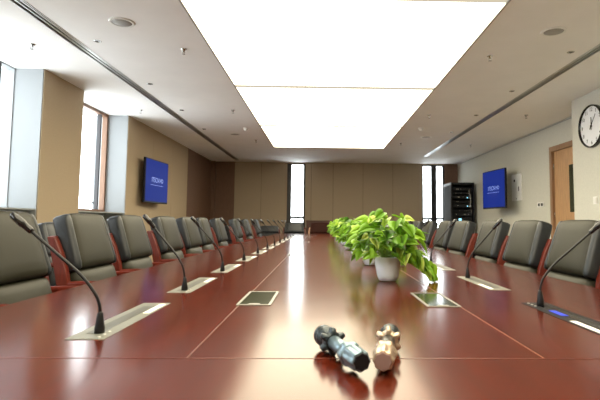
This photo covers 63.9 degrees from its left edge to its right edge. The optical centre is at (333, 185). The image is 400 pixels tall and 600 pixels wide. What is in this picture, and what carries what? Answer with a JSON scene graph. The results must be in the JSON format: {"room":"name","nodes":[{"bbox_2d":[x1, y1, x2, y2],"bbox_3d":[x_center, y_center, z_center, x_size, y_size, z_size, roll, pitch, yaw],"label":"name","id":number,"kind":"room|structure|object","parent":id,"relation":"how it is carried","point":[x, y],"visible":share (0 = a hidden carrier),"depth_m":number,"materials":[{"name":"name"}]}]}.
{"room":"conference room","nodes":[
{"label":"conference room","id":0,"kind":"room"},
{"bbox_2d":[0,68,211,261],"bbox_3d":[-3.658,0.035,5.525,0.550,2.800,17.200,1,-4,-1],"label":"wall","id":1,"kind":"structure","parent":0,"point":[44,169],"depth_m":6.23,"materials":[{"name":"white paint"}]},
{"bbox_2d":[0,61,34,209],"bbox_3d":[-3.575,-0.603,4.727,0.395,1.645,1.610,1,-4,-1],"label":"window","id":2,"kind":"structure","parent":1,"relation":"in","point":[11,71],"depth_m":5.51,"materials":[{"name":"white glass"}]},
{"bbox_2d":[78,103,123,213],"bbox_3d":[-3.637,-0.416,7.224,0.395,1.645,1.520,1,-4,-1],"label":"window","id":3,"kind":"structure","parent":1,"relation":"in","point":[101,123],"depth_m":7.78,"materials":[{"name":"brown wood"}]},
{"bbox_2d":[142,157,167,203],"bbox_3d":[-3.371,-0.070,8.955,0.171,0.800,1.060,0,-4,2],"label":"television","id":4,"kind":"object","parent":1,"relation":"attached to","point":[155,172],"visible":1,"depth_m":8.83,"materials":[{"name":"black plastic"}]},
{"bbox_2d":[0,0,599,163],"bbox_3d":[0.152,-1.380,5.725,8.050,0.126,17.600,1,-4,-1],"label":"ceiling","id":5,"kind":"structure","parent":0,"point":[194,82],"depth_m":5.49,"materials":[{"name":"paint"}]},
{"bbox_2d":[108,17,134,27],"bbox_3d":[-1.878,-1.444,4.255,0.224,0.012,0.224,1,-4,-1],"label":"ceiling speaker","id":6,"kind":"object","parent":5,"relation":"attached to","point":[117,21],"visible":1,"depth_m":4.24,"materials":[{"name":"white plastic"}]},
{"bbox_2d":[111,19,131,26],"bbox_3d":[-1.878,-1.443,4.255,0.172,0.010,0.172,1,-4,-1],"label":"grille","id":7,"kind":"object","parent":6,"relation":"attached to","point":[117,22],"depth_m":4.24,"materials":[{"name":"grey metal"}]},
{"bbox_2d":[9,0,237,159],"bbox_3d":[-2.590,-1.356,5.982,0.120,0.069,15.850,1,-4,-1],"label":"linear air slot","id":8,"kind":"object","parent":5,"relation":"attached to","point":[22,4],"visible":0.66,"depth_m":5.25,"materials":[{"name":"metal"}]},
{"bbox_2d":[261,126,399,147],"bbox_3d":[-0.074,-0.999,10.146,2.592,0.008,2.493,1,-4,-1],"label":"ceiling light","id":9,"kind":"object","parent":5,"relation":"in","point":[278,136],"depth_m":9.91,"materials":[{"name":"white plastic"}]},
{"bbox_2d":[237,87,431,126],"bbox_3d":[-0.010,-1.193,7.568,2.592,0.008,2.460,1,-4,-1],"label":"ceiling light","id":10,"kind":"object","parent":5,"relation":"in","point":[270,106],"depth_m":7.27,"materials":[{"name":"white plastic"}]},
{"bbox_2d":[182,0,504,87],"bbox_3d":[0.052,-1.385,5.016,2.592,0.008,2.440,1,-4,-1],"label":"ceiling light","id":11,"kind":"object","parent":5,"relation":"in","point":[290,43],"depth_m":4.60,"materials":[{"name":"white plastic"}]},
{"bbox_2d":[423,44,599,156],"bbox_3d":[2.629,-1.351,5.483,0.110,0.069,14.600,1,-4,-1],"label":"linear air slot","id":12,"kind":"object","parent":5,"relation":"attached to","point":[595,49],"visible":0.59,"depth_m":6.34,"materials":[{"name":"metal"}]},
{"bbox_2d":[540,26,566,35],"bbox_3d":[2.010,-1.403,4.378,0.224,0.012,0.224,1,-4,-1],"label":"ceiling speaker","id":13,"kind":"object","parent":5,"relation":"attached to","point":[557,30],"visible":1,"depth_m":4.36,"materials":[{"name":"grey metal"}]},
{"bbox_2d":[543,28,563,34],"bbox_3d":[2.010,-1.402,4.378,0.172,0.010,0.172,1,-4,-1],"label":"grille","id":14,"kind":"object","parent":13,"relation":"attached to","point":[548,31],"depth_m":4.36,"materials":[{"name":"grey metal"}]},
{"bbox_2d":[210,161,457,243],"bbox_3d":[-0.047,0.723,14.254,8.200,2.800,0.370,1,-4,-1],"label":"wall","id":15,"kind":"structure","parent":0,"point":[241,190],"depth_m":14.22,"materials":[{"name":"brown"}]},
{"bbox_2d":[287,164,304,226],"bbox_3d":[-1.108,0.305,14.254,0.530,1.915,0.120,1,-4,-1],"label":"window","id":16,"kind":"structure","parent":15,"relation":"in","point":[289,171],"depth_m":14.21,"materials":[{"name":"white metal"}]},
{"bbox_2d":[422,165,443,228],"bbox_3d":[2.981,0.346,14.352,0.670,1.915,0.120,1,-4,-1],"label":"window","id":17,"kind":"structure","parent":15,"relation":"in","point":[434,218],"depth_m":14.32,"materials":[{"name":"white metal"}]},
{"bbox_2d":[458,88,599,255],"bbox_3d":[3.829,0.110,5.703,0.790,2.800,17.200,1,-4,-1],"label":"wall","id":18,"kind":"structure","parent":0,"point":[528,156],"depth_m":9.02,"materials":[{"name":"white paint"}]},
{"bbox_2d":[483,168,506,208],"bbox_3d":[3.571,0.084,10.374,0.243,0.830,1.080,1,-4,-7],"label":"television","id":19,"kind":"object","parent":18,"relation":"attached to","point":[494,181],"visible":1,"depth_m":10.26,"materials":[{"name":"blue plastic"}]},
{"bbox_2d":[461,117,571,163],"bbox_3d":[3.814,-0.903,10.519,0.012,0.013,7.250,1,-4,-1],"label":"trim","id":20,"kind":"structure","parent":18,"relation":"attached to","point":[571,117],"depth_m":9.70,"materials":[{"name":"grey metal"}]},
{"bbox_2d":[512,173,521,200],"bbox_3d":[3.810,0.040,9.971,0.025,0.550,0.480,1,-4,-1],"label":"box","id":21,"kind":"object","parent":18,"relation":"attached to","point":[517,178],"visible":1,"depth_m":9.92,"materials":[{"name":"white plastic"}]},
{"bbox_2d":[537,202,543,206],"bbox_3d":[3.841,0.352,8.885,0.011,0.081,0.248,1,-4,-1],"label":"wall socket","id":22,"kind":"object","parent":18,"relation":"attached to","point":[539,204],"visible":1,"depth_m":8.88,"materials":[{"name":"white plastic"}]},
{"bbox_2d":[549,140,574,238],"bbox_3d":[3.912,0.481,7.960,0.150,2.400,1.050,1,-4,-1],"label":"door","id":23,"kind":"structure","parent":18,"relation":"in","point":[561,155],"depth_m":8.19,"materials":[{"name":"brown wood"}]},
{"bbox_2d":[578,104,599,147],"bbox_3d":[3.402,-0.784,6.332,0.052,0.570,0.570,1,-4,-1],"label":"wall clock","id":24,"kind":"object","parent":18,"relation":"attached to","point":[589,121],"visible":1,"depth_m":6.36,"materials":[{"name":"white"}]},
{"bbox_2d":[593,196,597,203],"bbox_3d":[3.414,0.194,6.259,0.013,0.100,0.090,1,-4,-1],"label":"light switch","id":25,"kind":"object","parent":18,"relation":"attached to","point":[594,198],"visible":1,"depth_m":6.25,"materials":[{"name":"white plastic"}]},
{"bbox_3d":[0.054,1.518,5.505,8.400,0.100,17.600,1,-4,-1],"label":"floor","id":26,"kind":"structure","parent":0,"visible":0},
{"bbox_2d":[0,210,76,306],"bbox_3d":[-1.360,0.668,2.304,0.676,1.091,0.628,1,-4,-1],"label":"chair","id":27,"kind":"object","parent":26,"relation":"on","point":[25,266],"visible":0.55,"depth_m":2.33,"materials":[{"name":"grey leather"}]},
{"bbox_2d":[0,277,51,303],"bbox_3d":[-1.524,0.597,2.305,0.171,0.268,0.510,1,-4,-1],"label":"lumbar cushion","id":28,"kind":"object","parent":27,"relation":"on","point":[25,288],"depth_m":2.31,"materials":[{"name":"grey leather"}]},
{"bbox_2d":[38,222,55,285],"bbox_3d":[-2.223,0.840,4.246,0.666,1.027,0.628,1,-4,-1],"label":"chair","id":29,"kind":"object","parent":26,"relation":"on","point":[46,228],"visible":0.09,"depth_m":4.03,"materials":[{"name":"black leather"}]},
{"bbox_2d":[48,255,55,285],"bbox_3d":[-2.391,0.737,4.249,0.171,0.268,0.510,1,-4,-1],"label":"lumbar cushion","id":30,"kind":"object","parent":29,"relation":"on","point":[52,280],"depth_m":4.00,"materials":[{"name":"black leather"}]},
{"bbox_2d":[47,213,132,285],"bbox_3d":[-1.373,0.728,3.092,0.676,1.091,0.628,1,-4,-1],"label":"chair","id":31,"kind":"object","parent":26,"relation":"on","point":[83,239],"visible":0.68,"depth_m":2.94,"materials":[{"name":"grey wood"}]},
{"bbox_2d":[70,264,116,280],"bbox_3d":[-1.537,0.657,3.095,0.171,0.268,0.510,1,-4,-1],"label":"lumbar cushion","id":32,"kind":"object","parent":31,"relation":"on","point":[94,272],"depth_m":3.03,"materials":[{"name":"grey leather"}]},
{"bbox_2d":[107,215,166,270],"bbox_3d":[-1.390,0.782,3.819,0.676,1.091,0.628,1,-4,-2],"label":"chair","id":33,"kind":"object","parent":26,"relation":"on","point":[128,234],"visible":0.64,"depth_m":3.66,"materials":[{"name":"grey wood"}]},
{"bbox_2d":[122,256,152,268],"bbox_3d":[-1.554,0.711,3.819,0.171,0.268,0.510,1,-4,-2],"label":"lumbar cushion","id":34,"kind":"object","parent":33,"relation":"on","point":[135,262],"depth_m":3.71,"materials":[{"name":"grey leather"}]},
{"bbox_2d":[147,216,193,261],"bbox_3d":[-1.423,0.851,4.738,0.676,1.091,0.628,0,-4,0],"label":"chair","id":35,"kind":"object","parent":26,"relation":"on","point":[167,227],"visible":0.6,"depth_m":4.56,"materials":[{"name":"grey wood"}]},
{"bbox_2d":[161,250,183,258],"bbox_3d":[-1.587,0.781,4.744,0.171,0.268,0.510,0,-4,0],"label":"lumbar cushion","id":36,"kind":"object","parent":35,"relation":"on","point":[165,254],"depth_m":4.60,"materials":[{"name":"grey leather"}]},
{"bbox_2d":[175,217,212,254],"bbox_3d":[-1.426,0.908,5.485,0.676,1.091,0.628,1,-4,-1],"label":"chair","id":37,"kind":"object","parent":26,"relation":"on","point":[189,231],"visible":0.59,"depth_m":5.32,"materials":[{"name":"grey leather"}]},
{"bbox_2d":[185,246,202,253],"bbox_3d":[-1.590,0.837,5.489,0.171,0.268,0.510,1,-4,-1],"label":"lumbar cushion","id":38,"kind":"object","parent":37,"relation":"on","point":[189,249],"depth_m":5.36,"materials":[{"name":"grey leather"}]},
{"bbox_2d":[196,217,223,250],"bbox_3d":[-1.456,0.962,6.210,0.676,1.091,0.628,1,-4,-3],"label":"chair","id":39,"kind":"object","parent":26,"relation":"on","point":[203,222],"visible":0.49,"depth_m":6.08,"materials":[{"name":"grey leather"}]},
{"bbox_2d":[202,243,214,249],"bbox_3d":[-1.619,0.891,6.206,0.171,0.268,0.510,1,-4,-3],"label":"lumbar cushion","id":40,"kind":"object","parent":39,"relation":"on","point":[206,246],"depth_m":6.07,"materials":[{"name":"grey leather"}]},
{"bbox_2d":[209,218,234,246],"bbox_3d":[-1.474,1.031,7.127,0.676,1.091,0.628,1,-4,-3],"label":"chair","id":41,"kind":"object","parent":26,"relation":"on","point":[217,227],"visible":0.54,"depth_m":6.91,"materials":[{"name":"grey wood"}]},
{"bbox_2d":[218,241,228,245],"bbox_3d":[-1.637,0.960,7.125,0.171,0.268,0.510,1,-4,-3],"label":"lumbar cushion","id":42,"kind":"object","parent":41,"relation":"on","point":[220,243],"depth_m":6.98,"materials":[{"name":"grey leather"}]},
{"bbox_2d":[224,225,231,243],"bbox_3d":[-2.743,1.534,12.868,0.628,0.930,0.660,1,-4,-1],"label":"chair","id":43,"kind":"object","parent":26,"relation":"on","point":[229,241],"visible":0.14,"depth_m":13.00,"materials":[{"name":"black leather"}]},
{"bbox_2d":[226,232,231,240],"bbox_3d":[-2.746,1.397,13.051,0.510,0.268,0.171,1,-4,-1],"label":"lumbar cushion","id":44,"kind":"object","parent":43,"relation":"on","point":[228,233],"depth_m":12.99,"materials":[{"name":"black leather"}]},
{"bbox_2d":[228,219,249,243],"bbox_3d":[-1.509,1.138,8.554,0.676,1.091,0.628,1,-4,-2],"label":"chair","id":45,"kind":"object","parent":26,"relation":"on","point":[234,225],"visible":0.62,"depth_m":8.33,"materials":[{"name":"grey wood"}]},
{"bbox_2d":[240,219,257,239],"bbox_3d":[-1.545,1.228,9.750,0.676,1.091,0.628,1,-4,-2],"label":"chair","id":46,"kind":"object","parent":26,"relation":"on","point":[246,235],"visible":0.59,"depth_m":9.52,"materials":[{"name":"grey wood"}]},
{"bbox_2d":[251,219,264,237],"bbox_3d":[-1.566,1.337,11.196,0.676,1.091,0.628,1,-4,-1],"label":"chair","id":47,"kind":"object","parent":26,"relation":"on","point":[256,232],"visible":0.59,"depth_m":10.96,"materials":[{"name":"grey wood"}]},
{"bbox_2d":[260,226,279,235],"bbox_3d":[-1.738,1.529,12.692,0.628,0.930,0.660,1,-4,-1],"label":"chair","id":48,"kind":"object","parent":26,"relation":"on","point":[264,229],"visible":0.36,"depth_m":12.89,"materials":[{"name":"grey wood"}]},
{"bbox_2d":[261,232,276,235],"bbox_3d":[-1.741,1.392,12.875,0.510,0.268,0.171,1,-4,-1],"label":"lumbar cushion","id":49,"kind":"object","parent":48,"relation":"on","point":[265,233],"depth_m":12.85,"materials":[{"name":"black leather"}]},
{"bbox_2d":[282,222,305,233],"bbox_3d":[-1.031,1.465,12.417,0.628,1.027,0.666,1,-4,-1],"label":"chair","id":50,"kind":"object","parent":26,"relation":"on","point":[297,227],"visible":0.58,"depth_m":12.63,"materials":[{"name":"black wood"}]},
{"bbox_2d":[0,233,599,399],"bbox_3d":[-0.051,1.103,5.659,2.410,0.751,12.550,1,-4,-1],"label":"conference table","id":51,"kind":"object","parent":26,"relation":"on","point":[201,345],"visible":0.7,"depth_m":1.26,"materials":[{"name":"brown wood"}]},
{"bbox_2d":[64,303,170,339],"bbox_3d":[-0.631,0.404,1.469,0.097,0.004,0.540,1,-4,-1],"label":"plate","id":52,"kind":"object","parent":51,"relation":"on","point":[119,322],"visible":1,"depth_m":1.41,"materials":[{"name":"silver metal"}]},
{"bbox_2d":[9,212,104,333],"bbox_3d":[-0.737,0.230,1.279,0.264,0.317,0.026,1,-4,-1],"label":"gooseneck microphone","id":53,"kind":"object","parent":52,"relation":"on","point":[99,328],"visible":1,"depth_m":1.28,"materials":[{"name":"black plastic"}]},
{"bbox_2d":[94,311,104,333],"bbox_3d":[-0.619,0.362,1.272,0.026,0.055,0.026,1,-4,-1],"label":"socket","id":54,"kind":"object","parent":53,"relation":"attached to","point":[99,328],"depth_m":1.26,"materials":[{"name":"black plastic"}]},
{"bbox_2d":[167,277,216,292],"bbox_3d":[-0.650,0.463,2.256,0.097,0.004,0.540,1,-4,-1],"label":"plate","id":55,"kind":"object","parent":51,"relation":"on","point":[199,282],"visible":0.99,"depth_m":2.21,"materials":[{"name":"metal"}]},
{"bbox_2d":[143,214,187,290],"bbox_3d":[-0.728,0.286,2.074,0.208,0.324,0.026,0,-4,3],"label":"gooseneck microphone","id":56,"kind":"object","parent":55,"relation":"on","point":[146,218],"visible":1,"depth_m":2.07,"materials":[{"name":"black plastic"}]},
{"bbox_2d":[181,277,187,290],"bbox_3d":[-0.638,0.421,2.059,0.026,0.055,0.026,0,-4,3],"label":"socket","id":57,"kind":"object","parent":56,"relation":"attached to","point":[184,287],"depth_m":2.05,"materials":[{"name":"black plastic"}]},
{"bbox_2d":[210,264,242,272],"bbox_3d":[-0.669,0.523,3.044,0.097,0.004,0.540,1,-4,-1],"label":"plate","id":58,"kind":"object","parent":51,"relation":"on","point":[229,267],"visible":0.99,"depth_m":3.01,"materials":[{"name":"metal"}]},
{"bbox_2d":[190,216,224,270],"bbox_3d":[-0.747,0.344,2.847,0.208,0.324,0.026,1,-4,-7],"label":"gooseneck microphone","id":59,"kind":"object","parent":58,"relation":"on","point":[192,218],"visible":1,"depth_m":2.84,"materials":[{"name":"black plastic"}]},
{"bbox_2d":[220,262,224,270],"bbox_3d":[-0.658,0.480,2.847,0.026,0.055,0.026,1,-4,-7],"label":"microphone base","id":60,"kind":"object","parent":59,"relation":"attached to","point":[222,268],"depth_m":2.84,"materials":[{"name":"black plastic"}]},
{"bbox_2d":[237,256,256,260],"bbox_3d":[-0.689,0.582,3.832,0.097,0.004,0.540,1,-4,-1],"label":"plate","id":61,"kind":"object","parent":51,"relation":"on","point":[248,258],"visible":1,"depth_m":3.83,"materials":[{"name":"metal"}]},
{"bbox_2d":[220,217,245,260],"bbox_3d":[-0.767,0.405,3.651,0.208,0.324,0.026,0,-4,4],"label":"gooseneck microphone","id":62,"kind":"object","parent":61,"relation":"on","point":[221,218],"visible":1,"depth_m":3.65,"materials":[{"name":"black plastic"}]},
{"bbox_2d":[236,291,278,305],"bbox_3d":[-0.289,0.438,1.871,0.124,0.004,0.330,1,-4,-1],"label":"box","id":63,"kind":"object","parent":51,"relation":"on","point":[252,298],"visible":1,"depth_m":1.85,"materials":[{"name":"silver metal"}]},
{"bbox_2d":[252,250,265,253],"bbox_3d":[-0.708,0.641,4.619,0.097,0.004,0.540,1,-4,-1],"label":"plate","id":64,"kind":"object","parent":51,"relation":"on","point":[260,251],"visible":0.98,"depth_m":4.59,"materials":[{"name":"metal"}]},
{"bbox_2d":[237,218,258,253],"bbox_3d":[-0.786,0.463,4.427,0.208,0.324,0.026,1,-4,-3],"label":"gooseneck microphone","id":65,"kind":"object","parent":64,"relation":"on","point":[238,219],"visible":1,"depth_m":4.42,"materials":[{"name":"black plastic"}]},
{"bbox_2d":[330,217,352,244],"bbox_3d":[0.165,0.596,6.278,0.435,0.355,0.420,-2,-5,29],"label":"pothos","id":66,"kind":"object","parent":51,"relation":"on","point":[341,219],"visible":0.07,"depth_m":6.24,"materials":[{"name":"green plant"}]},
{"bbox_2d":[314,325,370,372],"bbox_3d":[0.014,0.348,1.036,0.057,0.062,0.243,2,-5,-20],"label":"metal fitting","id":67,"kind":"object","parent":51,"relation":"on","point":[351,355],"visible":1,"depth_m":0.98,"materials":[{"name":"silver metal"}]},
{"bbox_2d":[330,217,356,248],"bbox_3d":[0.178,0.522,5.297,0.397,0.355,0.443,-2,-5,28],"label":"pothos","id":68,"kind":"object","parent":51,"relation":"on","point":[336,226],"visible":0.23,"depth_m":5.21,"materials":[{"name":"green plant"}]},
{"bbox_2d":[334,221,384,253],"bbox_3d":[0.233,0.461,4.349,0.472,0.336,0.428,1,-4,-1],"label":"pothos","id":69,"kind":"object","parent":51,"relation":"on","point":[342,238],"visible":0.12,"depth_m":4.27,"materials":[{"name":"green plant"}]},
{"bbox_2d":[342,214,403,264],"bbox_3d":[0.258,0.378,3.360,0.422,0.353,0.401,3,-5,-33],"label":"pothos","id":70,"kind":"object","parent":51,"relation":"on","point":[349,245],"visible":0.12,"depth_m":3.31,"materials":[{"name":"green plant"}]},
{"bbox_2d":[362,251,378,264],"bbox_3d":[0.260,0.493,3.360,0.132,0.122,0.132,1,-4,-1],"label":"pot","id":71,"kind":"object","parent":70,"relation":"attached to","point":[366,262],"depth_m":3.31,"materials":[{"name":"white ceramic"}]},
{"bbox_2d":[372,324,400,371],"bbox_3d":[0.117,0.350,1.047,0.057,0.062,0.244,0,-4,10],"label":"metal fitting","id":72,"kind":"object","parent":51,"relation":"on","point":[385,352],"visible":1,"depth_m":0.98,"materials":[{"name":"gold metal"}]},
{"bbox_2d":[345,208,437,281],"bbox_3d":[0.267,0.302,2.463,0.473,0.368,0.424,4,-6,-40],"label":"pothos","id":73,"kind":"object","parent":51,"relation":"on","point":[400,232],"visible":1,"depth_m":2.39,"materials":[{"name":"green plant"}]},
{"bbox_2d":[375,256,400,281],"bbox_3d":[0.277,0.425,2.453,0.132,0.122,0.132,1,-4,-1],"label":"pot","id":74,"kind":"object","parent":73,"relation":"attached to","point":[387,267],"depth_m":2.40,"materials":[{"name":"white ceramic"}]},
{"bbox_2d":[410,293,461,306],"bbox_3d":[0.391,0.443,1.867,0.124,0.004,0.330,1,-4,-1],"label":"box","id":75,"kind":"object","parent":51,"relation":"on","point":[428,299],"visible":1,"depth_m":1.84,"materials":[{"name":"metal"}]},
{"bbox_2d":[433,263,456,270],"bbox_3d":[0.720,0.552,3.287,0.097,0.004,0.540,1,-4,-1],"label":"plate","id":76,"kind":"object","parent":51,"relation":"on","point":[439,266],"visible":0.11,"depth_m":3.19,"materials":[{"name":"metal"}]},
{"bbox_2d":[429,219,456,261],"bbox_3d":[0.800,0.407,3.505,0.208,0.324,0.026,1,-4,-4],"label":"gooseneck microphone","id":77,"kind":"object","parent":76,"relation":"on","point":[454,220],"visible":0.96,"depth_m":3.50,"materials":[{"name":"black plastic"}]},
{"bbox_2d":[456,276,511,290],"bbox_3d":[0.742,0.486,2.409,0.097,0.004,0.540,1,-4,-1],"label":"plate","id":78,"kind":"object","parent":51,"relation":"on","point":[485,284],"visible":0.99,"depth_m":2.36,"materials":[{"name":"metal"}]},
{"bbox_2d":[465,218,502,277],"bbox_3d":[0.822,0.340,2.618,0.208,0.324,0.026,0,-4,1],"label":"gooseneck microphone","id":79,"kind":"object","parent":78,"relation":"on","point":[467,274],"visible":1,"depth_m":2.62,"materials":[{"name":"black plastic"}]},
{"bbox_2d":[465,268,469,277],"bbox_3d":[0.730,0.474,2.611,0.026,0.055,0.026,0,-4,1],"label":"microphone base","id":80,"kind":"object","parent":79,"relation":"attached to","point":[467,275],"depth_m":2.60,"materials":[{"name":"black plastic"}]},
{"bbox_2d":[522,303,599,334],"bbox_3d":[0.763,0.421,1.542,0.097,0.004,0.540,1,-4,-1],"label":"plate","id":81,"kind":"object","parent":51,"relation":"on","point":[584,322],"visible":0.99,"depth_m":1.54,"materials":[{"name":"black plastic"}]},
{"bbox_2d":[536,220,599,305],"bbox_3d":[0.872,0.279,1.756,0.264,0.317,0.026,1,-4,-1],"label":"gooseneck microphone","id":82,"kind":"object","parent":81,"relation":"on","point":[540,301],"visible":1,"depth_m":1.75,"materials":[{"name":"black plastic"}]},
{"bbox_2d":[536,290,543,305],"bbox_3d":[0.752,0.409,1.743,0.026,0.055,0.026,1,-4,-1],"label":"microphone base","id":83,"kind":"object","parent":82,"relation":"attached to","point":[540,301],"depth_m":1.73,"materials":[{"name":"black plastic"}]},
{"bbox_3d":[-0.728,0.700,5.407,0.097,0.004,0.540,1,-4,-1],"label":"plate","id":84,"kind":"object","parent":51,"relation":"on","visible":0},
{"bbox_2d":[250,219,268,248],"bbox_3d":[-0.805,0.523,5.226,0.208,0.324,0.026,0,-4,4],"label":"gooseneck microphone","id":85,"kind":"object","parent":84,"relation":"on","point":[267,246],"visible":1,"depth_m":5.22,"materials":[{"name":"black plastic"}]},
{"bbox_2d":[308,222,330,233],"bbox_3d":[-0.351,1.472,12.433,0.628,1.027,0.666,1,-4,-1],"label":"chair","id":86,"kind":"object","parent":26,"relation":"on","point":[316,227],"visible":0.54,"depth_m":12.64,"materials":[{"name":"red leather"}]},
{"bbox_2d":[306,220,361,233],"bbox_3d":[0.204,1.556,13.848,2.000,1.080,0.497,1,-4,-1],"label":"sideboard","id":87,"kind":"object","parent":26,"relation":"on","point":[308,224],"visible":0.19,"depth_m":13.65,"materials":[{"name":"red wood"}]},
{"bbox_2d":[413,221,423,243],"bbox_3d":[1.167,1.133,8.088,0.676,1.074,0.628,1,-4,-1],"label":"chair","id":88,"kind":"object","parent":26,"relation":"on","point":[418,224],"visible":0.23,"depth_m":7.89,"materials":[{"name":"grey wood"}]},
{"bbox_2d":[418,221,437,247],"bbox_3d":[1.189,1.066,7.192,0.676,1.074,0.628,1,-4,-2],"label":"chair","id":89,"kind":"object","parent":26,"relation":"on","point":[431,227],"visible":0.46,"depth_m":6.98,"materials":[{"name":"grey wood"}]},
{"bbox_2d":[433,221,454,251],"bbox_3d":[1.205,0.991,6.196,0.676,1.074,0.628,1,-4,-2],"label":"chair","id":90,"kind":"object","parent":26,"relation":"on","point":[442,244],"visible":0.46,"depth_m":6.06,"materials":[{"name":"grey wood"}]},
{"bbox_2d":[434,246,446,251],"bbox_3d":[1.370,0.924,6.207,0.171,0.264,0.510,1,-4,-2],"label":"lumbar cushion","id":91,"kind":"object","parent":90,"relation":"on","point":[443,248],"depth_m":6.02,"materials":[{"name":"grey leather"}]},
{"bbox_2d":[443,182,474,257],"bbox_3d":[3.352,0.995,12.845,0.606,2.100,0.806,1,-4,-1],"label":"equipment rack","id":92,"kind":"object","parent":26,"relation":"on","point":[458,196],"visible":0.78,"depth_m":12.56,"materials":[{"name":"black metal"}]},
{"bbox_2d":[447,221,477,257],"bbox_3d":[1.216,0.931,5.398,0.676,1.074,0.628,1,-4,-3],"label":"chair","id":93,"kind":"object","parent":26,"relation":"on","point":[463,238],"visible":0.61,"depth_m":5.21,"materials":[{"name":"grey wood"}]},
{"bbox_2d":[448,250,465,255],"bbox_3d":[1.380,0.865,5.411,0.171,0.264,0.510,1,-4,-3],"label":"lumbar cushion","id":94,"kind":"object","parent":93,"relation":"on","point":[459,252],"depth_m":5.24,"materials":[{"name":"grey leather"}]},
{"bbox_2d":[474,220,509,264],"bbox_3d":[1.249,0.863,4.489,0.676,1.074,0.628,1,-4,-1],"label":"chair","id":95,"kind":"object","parent":26,"relation":"on","point":[492,248],"visible":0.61,"depth_m":4.31,"materials":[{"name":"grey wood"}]},
{"bbox_2d":[474,255,496,263],"bbox_3d":[1.414,0.796,4.496,0.171,0.264,0.510,1,-4,-1],"label":"lumbar cushion","id":96,"kind":"object","parent":95,"relation":"on","point":[488,258],"depth_m":4.34,"materials":[{"name":"grey leather"}]},
{"bbox_2d":[502,220,551,274],"bbox_3d":[1.259,0.802,3.683,0.676,1.074,0.628,1,-4,-2],"label":"chair","id":97,"kind":"object","parent":26,"relation":"on","point":[529,241],"visible":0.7,"depth_m":3.55,"materials":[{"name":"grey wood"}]},
{"bbox_2d":[503,262,537,273],"bbox_3d":[1.423,0.736,3.695,0.171,0.264,0.510,1,-4,-2],"label":"lumbar cushion","id":98,"kind":"object","parent":97,"relation":"on","point":[533,268],"depth_m":3.56,"materials":[{"name":"grey leather"}]},
{"bbox_2d":[544,220,599,288],"bbox_3d":[1.290,0.749,2.975,0.676,1.074,0.628,1,-4,-2],"label":"chair","id":99,"kind":"object","parent":26,"relation":"on","point":[581,265],"visible":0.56,"depth_m":2.90,"materials":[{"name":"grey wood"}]},
{"bbox_2d":[547,271,595,287],"bbox_3d":[1.454,0.682,2.986,0.171,0.264,0.510,1,-4,-2],"label":"lumbar cushion","id":100,"kind":"object","parent":99,"relation":"on","point":[587,280],"depth_m":2.86,"materials":[{"name":"grey leather"}]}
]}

